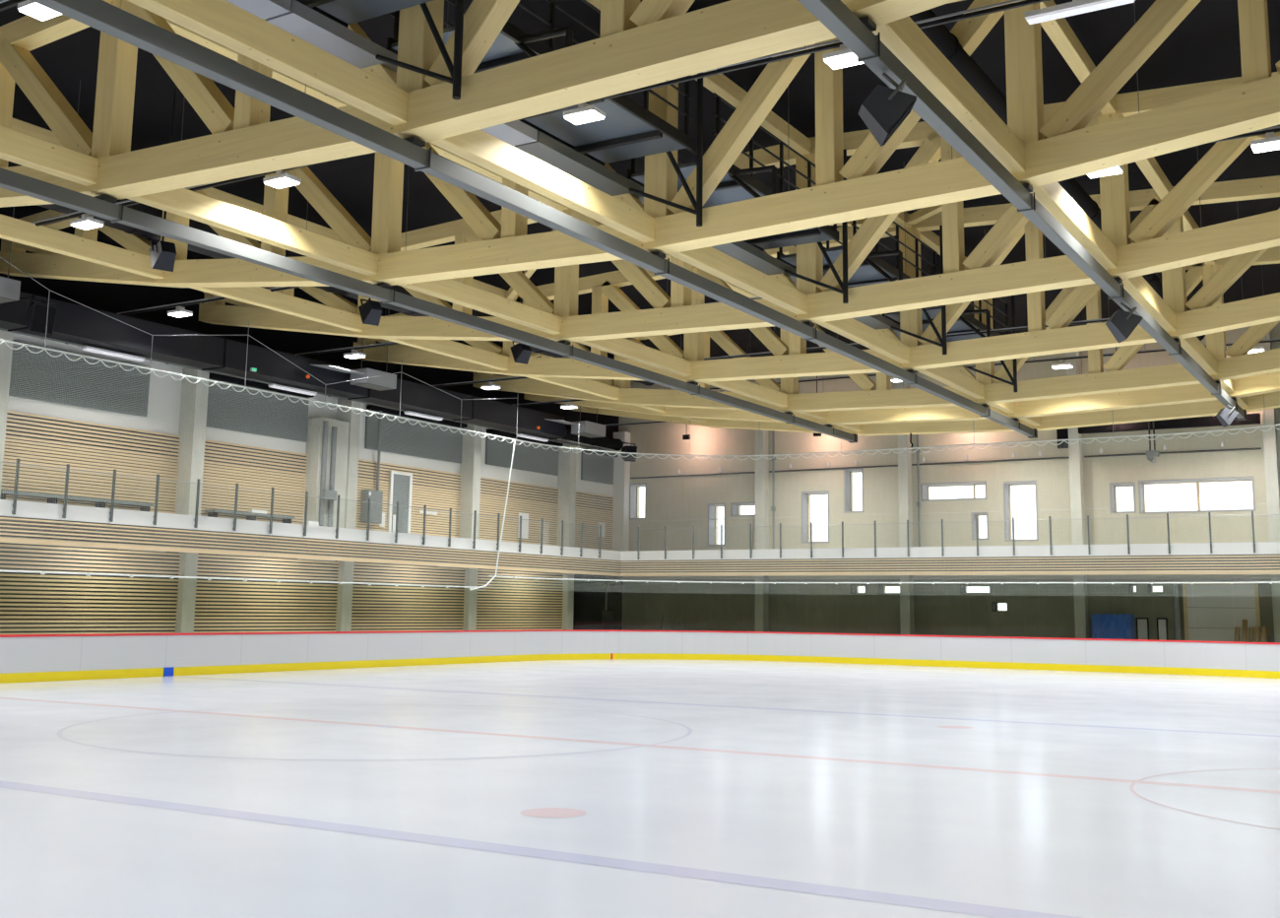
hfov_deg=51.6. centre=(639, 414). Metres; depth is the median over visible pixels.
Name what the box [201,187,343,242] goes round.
purlin
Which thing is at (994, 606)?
window
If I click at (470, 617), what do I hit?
concrete column
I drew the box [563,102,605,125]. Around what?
lamp
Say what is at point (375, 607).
wall panel
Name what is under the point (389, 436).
panel
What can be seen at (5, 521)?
fascia
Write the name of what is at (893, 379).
lamp
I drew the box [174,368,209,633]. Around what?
concrete column
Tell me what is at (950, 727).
ice marking
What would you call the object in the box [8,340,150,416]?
panel
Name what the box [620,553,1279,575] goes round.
fascia
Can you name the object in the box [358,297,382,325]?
loudspeaker
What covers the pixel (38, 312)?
grille
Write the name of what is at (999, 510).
trim
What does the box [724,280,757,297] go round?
purlin
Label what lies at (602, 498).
wall panel
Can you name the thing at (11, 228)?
tie beam
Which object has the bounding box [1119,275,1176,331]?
tie beam
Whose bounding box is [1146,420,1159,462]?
camera rig
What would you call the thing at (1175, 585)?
pipe
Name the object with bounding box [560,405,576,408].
diffuser
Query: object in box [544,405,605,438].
heater unit
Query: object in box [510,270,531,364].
loudspeaker
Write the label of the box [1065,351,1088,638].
concrete column
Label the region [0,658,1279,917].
floor
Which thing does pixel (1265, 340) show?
rail
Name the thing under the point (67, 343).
pipe
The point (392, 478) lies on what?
door
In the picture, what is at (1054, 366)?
diffuser
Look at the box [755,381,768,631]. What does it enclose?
concrete column
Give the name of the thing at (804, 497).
window
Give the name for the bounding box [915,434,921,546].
pipe
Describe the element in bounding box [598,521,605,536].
notice
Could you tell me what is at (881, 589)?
window
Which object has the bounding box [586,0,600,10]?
purlin
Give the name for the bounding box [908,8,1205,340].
duct
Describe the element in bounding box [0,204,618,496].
wall
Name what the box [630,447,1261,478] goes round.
conduit
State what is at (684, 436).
light
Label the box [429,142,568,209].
purlin
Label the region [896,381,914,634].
concrete column
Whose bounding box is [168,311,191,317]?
diffuser
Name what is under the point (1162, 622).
window
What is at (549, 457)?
panel
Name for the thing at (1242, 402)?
tie beam
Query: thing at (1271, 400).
roof beam
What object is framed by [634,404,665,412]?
tie beam
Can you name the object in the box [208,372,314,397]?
box
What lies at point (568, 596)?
concrete column
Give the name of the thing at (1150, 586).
window
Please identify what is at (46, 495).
bench
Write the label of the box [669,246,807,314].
tie beam
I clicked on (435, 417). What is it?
tube light
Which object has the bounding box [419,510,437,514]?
notice
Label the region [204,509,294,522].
bench
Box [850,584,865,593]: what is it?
window
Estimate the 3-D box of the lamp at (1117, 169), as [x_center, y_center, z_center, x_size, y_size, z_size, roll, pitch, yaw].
[7.862,-4.210,22.433,0.550,0.220,0.360,-4,-10,31]
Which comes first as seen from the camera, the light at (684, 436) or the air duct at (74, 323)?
the air duct at (74, 323)
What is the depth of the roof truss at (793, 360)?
33.78 m
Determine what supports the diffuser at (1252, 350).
attached to the lamp at (1254, 349)
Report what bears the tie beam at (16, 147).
attached to the roof truss
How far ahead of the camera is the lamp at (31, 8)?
16.81 m
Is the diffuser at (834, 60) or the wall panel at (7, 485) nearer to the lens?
the diffuser at (834, 60)
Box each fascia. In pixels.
[0,514,621,575]
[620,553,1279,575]
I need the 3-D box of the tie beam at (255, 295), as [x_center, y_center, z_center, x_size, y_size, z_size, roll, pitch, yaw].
[-9.057,-2.835,32.918,0.240,0.420,5.950,-4,-10,31]
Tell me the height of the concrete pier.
3.740 m
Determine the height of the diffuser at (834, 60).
0.030 m
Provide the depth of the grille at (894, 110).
14.87 m
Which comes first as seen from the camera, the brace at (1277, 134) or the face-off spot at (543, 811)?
the face-off spot at (543, 811)
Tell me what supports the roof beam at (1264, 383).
attached to the tie beam at (1009, 408)
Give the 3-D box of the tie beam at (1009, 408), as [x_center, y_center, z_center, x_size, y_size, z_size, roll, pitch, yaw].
[11.161,-0.449,41.154,0.240,0.420,2.750,-4,-10,31]
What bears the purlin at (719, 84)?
attached to the roof truss at (1068, 150)
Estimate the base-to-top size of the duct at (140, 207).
0.880 m
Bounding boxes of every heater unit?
[0,206,20,303]
[310,309,396,390]
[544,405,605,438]
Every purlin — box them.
[10,117,63,146]
[164,17,349,107]
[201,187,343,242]
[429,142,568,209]
[450,278,513,300]
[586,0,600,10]
[600,222,695,268]
[690,68,811,154]
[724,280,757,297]
[846,179,911,228]
[920,230,969,269]
[1039,0,1116,115]
[1135,156,1173,199]
[1182,209,1215,264]
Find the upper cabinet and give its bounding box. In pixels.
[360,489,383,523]
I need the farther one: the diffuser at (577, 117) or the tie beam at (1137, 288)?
the tie beam at (1137, 288)
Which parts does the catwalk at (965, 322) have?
railing post, handrail, railing post, handrail, railing post, hanger post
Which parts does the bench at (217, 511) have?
leg, leg, leg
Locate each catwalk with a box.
[296,0,463,99]
[386,0,703,226]
[627,92,848,303]
[776,218,946,355]
[882,295,1017,391]
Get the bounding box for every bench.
[0,489,153,511]
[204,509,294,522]
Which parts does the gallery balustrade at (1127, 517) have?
post, post, post, post, post, post, post, post, post, post, post, post, post, post, post, post, post, post, post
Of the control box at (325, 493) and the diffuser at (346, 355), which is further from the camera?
the control box at (325, 493)
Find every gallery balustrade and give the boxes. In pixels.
[2,458,601,558]
[637,511,1274,559]
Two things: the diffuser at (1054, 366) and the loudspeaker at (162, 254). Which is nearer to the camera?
the loudspeaker at (162, 254)
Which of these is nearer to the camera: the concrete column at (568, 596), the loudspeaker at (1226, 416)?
the loudspeaker at (1226, 416)
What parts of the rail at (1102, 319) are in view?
rail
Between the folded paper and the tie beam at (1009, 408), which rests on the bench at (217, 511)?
the folded paper
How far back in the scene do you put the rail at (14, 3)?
17.19 m
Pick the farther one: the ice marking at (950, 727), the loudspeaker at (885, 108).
the ice marking at (950, 727)
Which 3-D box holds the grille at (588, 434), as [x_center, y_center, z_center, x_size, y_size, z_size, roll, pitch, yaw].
[-2.024,0.790,51.973,0.600,0.020,1.300,-4,-10,31]
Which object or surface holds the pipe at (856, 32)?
hanging from the roof truss at (1068, 150)
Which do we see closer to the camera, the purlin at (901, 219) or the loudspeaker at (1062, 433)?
the purlin at (901, 219)
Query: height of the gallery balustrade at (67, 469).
1.320 m
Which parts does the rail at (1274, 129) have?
rail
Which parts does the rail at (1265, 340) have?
rail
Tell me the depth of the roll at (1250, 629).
44.06 m
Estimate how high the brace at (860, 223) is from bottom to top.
0.488 m
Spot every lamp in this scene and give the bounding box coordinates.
[17,0,62,20]
[69,213,104,229]
[167,306,192,317]
[262,170,300,189]
[343,349,365,358]
[481,381,500,389]
[560,401,577,408]
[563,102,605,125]
[822,44,863,69]
[891,377,901,382]
[1024,0,1135,24]
[1051,359,1073,369]
[1088,165,1123,178]
[1247,345,1264,353]
[1250,131,1279,152]
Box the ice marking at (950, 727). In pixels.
[936,725,973,728]
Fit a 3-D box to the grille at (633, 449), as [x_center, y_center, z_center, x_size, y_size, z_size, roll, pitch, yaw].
[-0.377,1.600,54.938,0.484,0.606,0.142,5,-10,-28]
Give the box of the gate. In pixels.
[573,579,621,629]
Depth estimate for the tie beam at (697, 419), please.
51.13 m
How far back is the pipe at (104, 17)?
18.04 m
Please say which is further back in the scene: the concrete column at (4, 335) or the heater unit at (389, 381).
the heater unit at (389, 381)
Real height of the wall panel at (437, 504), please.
2.620 m
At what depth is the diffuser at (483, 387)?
45.07 m
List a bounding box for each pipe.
[0,167,857,443]
[0,327,621,454]
[30,0,1037,438]
[319,420,328,525]
[326,426,337,526]
[376,410,382,490]
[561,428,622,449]
[770,430,775,548]
[797,0,1246,420]
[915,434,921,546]
[1172,582,1181,639]
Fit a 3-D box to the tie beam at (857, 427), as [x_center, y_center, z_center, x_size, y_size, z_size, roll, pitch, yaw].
[7.305,0.204,47.202,0.240,0.420,2.650,-4,-10,31]
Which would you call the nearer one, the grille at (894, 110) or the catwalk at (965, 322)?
the grille at (894, 110)
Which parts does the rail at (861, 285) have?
rail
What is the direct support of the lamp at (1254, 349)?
hanging from the rail at (1265, 340)
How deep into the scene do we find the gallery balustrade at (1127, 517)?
47.00 m
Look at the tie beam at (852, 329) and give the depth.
31.78 m
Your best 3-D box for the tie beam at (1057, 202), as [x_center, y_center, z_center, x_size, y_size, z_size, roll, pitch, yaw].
[7.482,-3.393,22.864,0.240,0.420,5.950,-4,-10,31]
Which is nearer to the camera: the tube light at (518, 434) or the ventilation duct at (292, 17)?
the ventilation duct at (292, 17)
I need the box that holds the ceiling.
[0,0,1279,359]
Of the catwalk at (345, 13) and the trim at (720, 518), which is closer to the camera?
the catwalk at (345, 13)
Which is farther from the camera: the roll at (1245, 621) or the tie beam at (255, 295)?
the roll at (1245, 621)
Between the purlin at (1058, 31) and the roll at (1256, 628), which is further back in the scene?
the roll at (1256, 628)
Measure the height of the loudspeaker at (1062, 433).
0.950 m
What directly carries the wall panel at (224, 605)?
attached to the wall at (613, 599)
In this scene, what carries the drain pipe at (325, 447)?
attached to the concrete pier
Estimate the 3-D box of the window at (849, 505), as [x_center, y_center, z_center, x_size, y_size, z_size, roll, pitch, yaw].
[8.747,3.066,53.409,0.840,1.780,0.612,-4,-10,31]
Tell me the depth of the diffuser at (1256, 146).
21.06 m
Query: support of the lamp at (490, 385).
hanging from the rail at (1102, 319)
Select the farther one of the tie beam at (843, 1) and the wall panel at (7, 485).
the wall panel at (7, 485)
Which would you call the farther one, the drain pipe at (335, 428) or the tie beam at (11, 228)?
the drain pipe at (335, 428)
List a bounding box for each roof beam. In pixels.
[524,371,1279,424]
[569,390,1279,435]
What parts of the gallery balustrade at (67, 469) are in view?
post, post, post, post, post, post, post, post, post, post, post, post, post, post, post, post, post, post, post, post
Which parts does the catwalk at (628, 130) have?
railing post, handrail, handrail, railing post, handrail, handrail, handrail, railing post, railing post, hanger post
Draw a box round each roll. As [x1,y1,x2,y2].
[1234,626,1240,640]
[1241,619,1247,641]
[1248,627,1254,641]
[1254,626,1260,641]
[1261,626,1267,641]
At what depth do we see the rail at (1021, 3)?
18.72 m
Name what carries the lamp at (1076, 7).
hanging from the rail at (1021, 3)
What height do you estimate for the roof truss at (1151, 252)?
4.090 m
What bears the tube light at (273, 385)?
hanging from the air duct at (74, 323)
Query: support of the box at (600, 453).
attached to the wall at (112, 297)
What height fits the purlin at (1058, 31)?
0.320 m
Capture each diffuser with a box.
[70,220,102,229]
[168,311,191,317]
[264,177,299,189]
[344,354,365,358]
[481,385,500,389]
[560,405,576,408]
[564,110,604,125]
[824,53,863,69]
[1051,365,1072,369]
[1247,348,1263,353]
[1251,140,1279,152]
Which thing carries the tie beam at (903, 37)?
attached to the roof truss at (1068, 150)
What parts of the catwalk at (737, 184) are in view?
railing post, railing post, railing post, handrail, handrail, handrail, railing post, railing post, hanger post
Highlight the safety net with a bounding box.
[0,338,1279,596]
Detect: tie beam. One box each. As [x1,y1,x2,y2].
[0,125,98,186]
[0,213,164,279]
[126,188,378,275]
[127,0,408,125]
[190,286,362,331]
[384,338,508,370]
[397,278,561,334]
[429,128,655,242]
[525,376,619,399]
[576,337,691,376]
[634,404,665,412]
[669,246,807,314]
[678,416,705,423]
[703,380,787,407]
[798,410,827,420]
[816,318,909,363]
[835,423,861,431]
[840,0,858,3]
[872,16,1025,173]
[916,366,984,398]
[990,401,1015,413]
[1020,416,1040,425]
[1029,182,1117,269]
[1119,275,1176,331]
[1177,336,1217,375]
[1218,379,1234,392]
[1234,396,1248,407]
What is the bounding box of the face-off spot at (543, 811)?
[519,807,586,817]
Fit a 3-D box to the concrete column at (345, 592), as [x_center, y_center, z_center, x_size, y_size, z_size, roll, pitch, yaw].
[-9.802,3.762,43.689,0.670,8.620,0.440,-4,-10,31]
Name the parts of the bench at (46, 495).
leg, leg, leg, leg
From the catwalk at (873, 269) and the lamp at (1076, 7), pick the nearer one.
the lamp at (1076, 7)
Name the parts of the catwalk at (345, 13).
hanger post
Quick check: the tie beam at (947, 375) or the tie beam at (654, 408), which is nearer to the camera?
the tie beam at (947, 375)
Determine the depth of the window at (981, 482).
51.25 m
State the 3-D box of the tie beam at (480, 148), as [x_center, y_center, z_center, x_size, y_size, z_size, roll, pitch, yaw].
[-1.391,-3.637,20.681,0.240,0.420,6.000,-4,-10,31]
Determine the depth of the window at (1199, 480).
46.87 m
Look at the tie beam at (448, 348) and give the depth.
38.89 m
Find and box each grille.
[0,296,15,303]
[30,304,56,333]
[352,382,393,390]
[573,432,603,438]
[625,446,637,460]
[882,98,916,145]
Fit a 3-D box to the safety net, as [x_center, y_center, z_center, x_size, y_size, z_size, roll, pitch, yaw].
[0.925,0.900,27.887,27.350,5.240,40.775,-4,-10,31]
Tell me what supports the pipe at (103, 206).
hanging from the roof truss at (647, 42)
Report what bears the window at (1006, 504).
in the wall at (656, 437)
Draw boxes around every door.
[386,470,412,533]
[1182,582,1261,641]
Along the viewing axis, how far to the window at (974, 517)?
50.48 m
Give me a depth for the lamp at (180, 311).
34.26 m
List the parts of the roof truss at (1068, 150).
post, post, post, post, post, post, post, post, post, post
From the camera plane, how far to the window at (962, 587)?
50.49 m
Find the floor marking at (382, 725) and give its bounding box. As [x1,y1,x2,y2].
[376,724,399,726]
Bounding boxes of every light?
[81,345,145,361]
[267,383,317,395]
[403,410,443,420]
[516,433,548,441]
[682,424,690,440]
[813,349,821,436]
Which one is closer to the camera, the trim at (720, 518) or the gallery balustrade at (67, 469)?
the gallery balustrade at (67, 469)
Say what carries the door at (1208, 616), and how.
in the wall at (656, 437)
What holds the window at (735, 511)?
in the wall at (656, 437)
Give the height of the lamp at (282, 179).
0.220 m
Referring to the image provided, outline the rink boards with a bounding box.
[0,571,1279,683]
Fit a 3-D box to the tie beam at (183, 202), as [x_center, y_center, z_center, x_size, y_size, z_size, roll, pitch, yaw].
[-6.905,-3.405,24.025,0.240,0.420,6.000,-4,-10,31]
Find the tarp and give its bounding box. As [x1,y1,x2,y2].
[1091,613,1135,639]
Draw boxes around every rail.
[0,0,26,11]
[31,0,1049,226]
[116,2,1279,315]
[294,153,1201,356]
[431,200,1242,386]
[513,264,1279,405]
[604,312,1082,426]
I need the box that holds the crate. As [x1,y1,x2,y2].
[306,520,319,525]
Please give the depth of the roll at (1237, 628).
44.29 m
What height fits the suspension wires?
1.866 m
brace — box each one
[506,229,555,300]
[829,218,895,227]
[907,204,942,224]
[1254,131,1279,139]
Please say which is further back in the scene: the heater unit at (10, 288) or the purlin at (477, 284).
the purlin at (477, 284)
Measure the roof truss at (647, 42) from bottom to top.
4.090 m
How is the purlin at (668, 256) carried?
attached to the roof truss at (793, 360)
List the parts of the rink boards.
cap rail, board panel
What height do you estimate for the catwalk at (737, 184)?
3.360 m
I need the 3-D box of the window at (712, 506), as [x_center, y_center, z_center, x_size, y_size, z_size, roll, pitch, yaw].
[3.412,4.683,56.428,0.860,1.830,0.612,-4,-10,31]
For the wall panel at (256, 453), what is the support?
attached to the wall at (112, 297)
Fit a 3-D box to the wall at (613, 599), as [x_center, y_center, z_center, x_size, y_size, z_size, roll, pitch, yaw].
[-17.634,4.474,30.856,0.340,3.260,64.500,-4,-10,31]
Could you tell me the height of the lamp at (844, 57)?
0.220 m
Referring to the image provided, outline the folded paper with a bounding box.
[249,509,266,513]
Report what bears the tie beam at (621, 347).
attached to the roof truss at (1151, 252)
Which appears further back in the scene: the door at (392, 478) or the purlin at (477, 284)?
the door at (392, 478)
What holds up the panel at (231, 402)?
attached to the wall at (112, 297)
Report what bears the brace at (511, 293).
attached to the purlin at (477, 284)
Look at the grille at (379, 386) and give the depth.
41.52 m
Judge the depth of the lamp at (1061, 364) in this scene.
39.91 m
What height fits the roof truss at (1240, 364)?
4.090 m
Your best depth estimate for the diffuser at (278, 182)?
23.49 m
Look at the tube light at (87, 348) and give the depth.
34.95 m
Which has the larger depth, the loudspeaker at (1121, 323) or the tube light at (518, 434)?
the tube light at (518, 434)
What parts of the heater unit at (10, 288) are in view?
hanger rod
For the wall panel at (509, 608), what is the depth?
51.53 m
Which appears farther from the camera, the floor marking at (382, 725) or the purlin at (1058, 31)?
the purlin at (1058, 31)
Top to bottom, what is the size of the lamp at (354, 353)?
0.220 m
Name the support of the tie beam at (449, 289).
attached to the roof truss at (1068, 150)
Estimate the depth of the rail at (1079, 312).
54.82 m
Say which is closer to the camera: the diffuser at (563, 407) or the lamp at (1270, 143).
the lamp at (1270, 143)
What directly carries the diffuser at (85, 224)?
attached to the lamp at (87, 222)
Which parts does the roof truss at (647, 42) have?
post, post, post, post, post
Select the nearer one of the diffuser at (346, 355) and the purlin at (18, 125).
the purlin at (18, 125)
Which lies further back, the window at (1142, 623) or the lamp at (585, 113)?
the window at (1142, 623)
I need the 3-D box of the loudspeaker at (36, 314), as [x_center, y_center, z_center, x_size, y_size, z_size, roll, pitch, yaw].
[-14.488,-2.390,31.226,1.742,1.061,0.618,-4,-10,31]
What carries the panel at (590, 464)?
attached to the wall at (112, 297)
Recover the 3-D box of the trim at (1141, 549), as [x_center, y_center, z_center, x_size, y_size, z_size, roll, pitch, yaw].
[4.003,1.736,26.464,37.180,0.380,42.780,-4,-10,31]
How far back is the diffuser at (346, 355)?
39.75 m
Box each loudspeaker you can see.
[19,297,57,334]
[149,83,177,271]
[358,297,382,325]
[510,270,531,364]
[599,437,637,461]
[858,72,916,146]
[1105,302,1142,342]
[1216,402,1238,427]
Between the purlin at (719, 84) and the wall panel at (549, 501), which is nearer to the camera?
the purlin at (719, 84)
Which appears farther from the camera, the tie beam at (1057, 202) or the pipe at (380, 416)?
the pipe at (380, 416)
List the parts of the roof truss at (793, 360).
post, post, post, post, post, post, post, post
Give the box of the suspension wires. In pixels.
[0,256,1265,451]
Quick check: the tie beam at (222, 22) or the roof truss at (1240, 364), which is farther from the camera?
the roof truss at (1240, 364)
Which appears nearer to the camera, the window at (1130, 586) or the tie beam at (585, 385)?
the tie beam at (585, 385)
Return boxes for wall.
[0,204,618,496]
[0,542,622,630]
[612,431,630,551]
[618,321,1279,641]
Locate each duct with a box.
[0,291,566,439]
[7,161,654,385]
[225,0,964,367]
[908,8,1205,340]
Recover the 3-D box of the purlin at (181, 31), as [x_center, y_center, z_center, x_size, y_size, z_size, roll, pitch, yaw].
[-6.798,-6.447,24.433,0.260,0.320,6.140,-4,-10,31]
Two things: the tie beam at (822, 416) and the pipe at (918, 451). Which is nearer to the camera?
the tie beam at (822, 416)
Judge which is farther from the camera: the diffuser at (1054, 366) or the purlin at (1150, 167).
the diffuser at (1054, 366)
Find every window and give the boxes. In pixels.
[629,482,646,519]
[707,502,725,546]
[730,501,755,516]
[801,490,830,543]
[843,467,863,512]
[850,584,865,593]
[878,584,899,593]
[920,480,987,501]
[960,584,990,593]
[970,511,989,540]
[991,601,1007,611]
[1003,480,1038,541]
[1109,481,1136,512]
[1128,583,1136,592]
[1136,617,1149,639]
[1138,475,1255,513]
[1148,583,1163,592]
[1156,617,1168,639]
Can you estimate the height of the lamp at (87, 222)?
0.220 m
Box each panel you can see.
[0,410,180,513]
[0,543,181,634]
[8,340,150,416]
[193,554,339,632]
[200,439,307,524]
[205,379,309,442]
[350,562,465,631]
[355,458,461,537]
[364,409,462,463]
[475,569,564,630]
[478,476,558,545]
[485,433,558,475]
[575,491,613,550]
[580,451,614,484]
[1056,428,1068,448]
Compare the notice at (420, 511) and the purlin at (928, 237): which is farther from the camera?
the notice at (420, 511)
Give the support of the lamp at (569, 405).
hanging from the rail at (1265, 340)
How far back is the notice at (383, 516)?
45.60 m
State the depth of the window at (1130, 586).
47.49 m
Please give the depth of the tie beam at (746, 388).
40.87 m
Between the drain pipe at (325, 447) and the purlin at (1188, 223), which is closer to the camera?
the purlin at (1188, 223)
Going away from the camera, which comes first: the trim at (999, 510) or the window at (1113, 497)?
the window at (1113, 497)
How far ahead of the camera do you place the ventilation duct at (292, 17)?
20.87 m
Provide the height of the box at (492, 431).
0.130 m
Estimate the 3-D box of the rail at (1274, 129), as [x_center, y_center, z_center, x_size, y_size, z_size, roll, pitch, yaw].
[2.031,-5.348,26.141,37.500,2.930,0.125,-4,-10,31]
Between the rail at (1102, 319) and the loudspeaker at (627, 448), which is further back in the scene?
the loudspeaker at (627, 448)
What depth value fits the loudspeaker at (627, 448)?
54.98 m
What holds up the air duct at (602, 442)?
hanging from the roof truss at (1151, 252)
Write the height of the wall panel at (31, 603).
3.150 m
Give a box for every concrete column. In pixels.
[0,329,13,496]
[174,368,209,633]
[335,398,361,631]
[458,423,482,630]
[557,443,576,629]
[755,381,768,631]
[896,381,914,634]
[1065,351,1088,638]
[1258,331,1279,642]
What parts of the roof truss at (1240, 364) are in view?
post, post, post, post, post, post, post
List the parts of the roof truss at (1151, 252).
post, post, post, post, post, post, post, post, post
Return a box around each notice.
[379,512,384,526]
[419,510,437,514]
[517,512,528,538]
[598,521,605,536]
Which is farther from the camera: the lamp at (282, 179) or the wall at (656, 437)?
the wall at (656, 437)
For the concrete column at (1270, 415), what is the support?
on the floor
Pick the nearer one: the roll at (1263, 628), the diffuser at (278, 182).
the diffuser at (278, 182)
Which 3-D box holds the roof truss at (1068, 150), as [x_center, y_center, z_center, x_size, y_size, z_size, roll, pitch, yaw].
[0.383,-4.921,23.639,38.700,4.090,0.500,-4,-10,31]
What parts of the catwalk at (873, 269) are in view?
railing post, railing post, handrail, railing post, handrail, handrail, railing post, railing post, hanger post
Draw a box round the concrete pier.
[303,417,349,527]
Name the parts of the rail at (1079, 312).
rail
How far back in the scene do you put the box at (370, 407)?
47.13 m
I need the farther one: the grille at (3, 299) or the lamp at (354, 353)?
the lamp at (354, 353)
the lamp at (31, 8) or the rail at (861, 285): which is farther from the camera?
the rail at (861, 285)
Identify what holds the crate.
on the floor
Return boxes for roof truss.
[0,0,955,207]
[0,0,1279,287]
[198,71,1279,341]
[353,175,1279,382]
[473,246,1279,412]
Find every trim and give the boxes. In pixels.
[0,499,1279,560]
[630,517,754,521]
[913,510,1002,513]
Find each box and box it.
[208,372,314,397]
[321,489,336,500]
[366,404,467,427]
[486,429,563,446]
[581,448,617,456]
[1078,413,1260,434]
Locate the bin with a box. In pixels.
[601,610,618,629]
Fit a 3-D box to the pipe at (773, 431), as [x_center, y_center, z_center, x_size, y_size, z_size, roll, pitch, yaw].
[5.546,3.085,54.938,0.140,5.400,0.140,-4,-10,31]
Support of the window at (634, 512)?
in the wall at (656, 437)
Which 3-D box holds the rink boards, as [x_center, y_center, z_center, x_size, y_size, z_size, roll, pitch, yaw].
[-3.725,3.215,19.861,27.480,2.845,58.680,-4,-10,31]
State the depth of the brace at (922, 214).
33.49 m
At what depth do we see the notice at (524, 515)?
52.59 m
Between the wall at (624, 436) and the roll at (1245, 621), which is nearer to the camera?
the roll at (1245, 621)
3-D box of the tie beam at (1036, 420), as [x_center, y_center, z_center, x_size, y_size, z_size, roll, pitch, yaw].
[12.819,-0.028,43.858,0.240,0.420,2.650,-4,-10,31]
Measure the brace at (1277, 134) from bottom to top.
0.488 m
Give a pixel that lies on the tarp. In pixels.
(1104, 625)

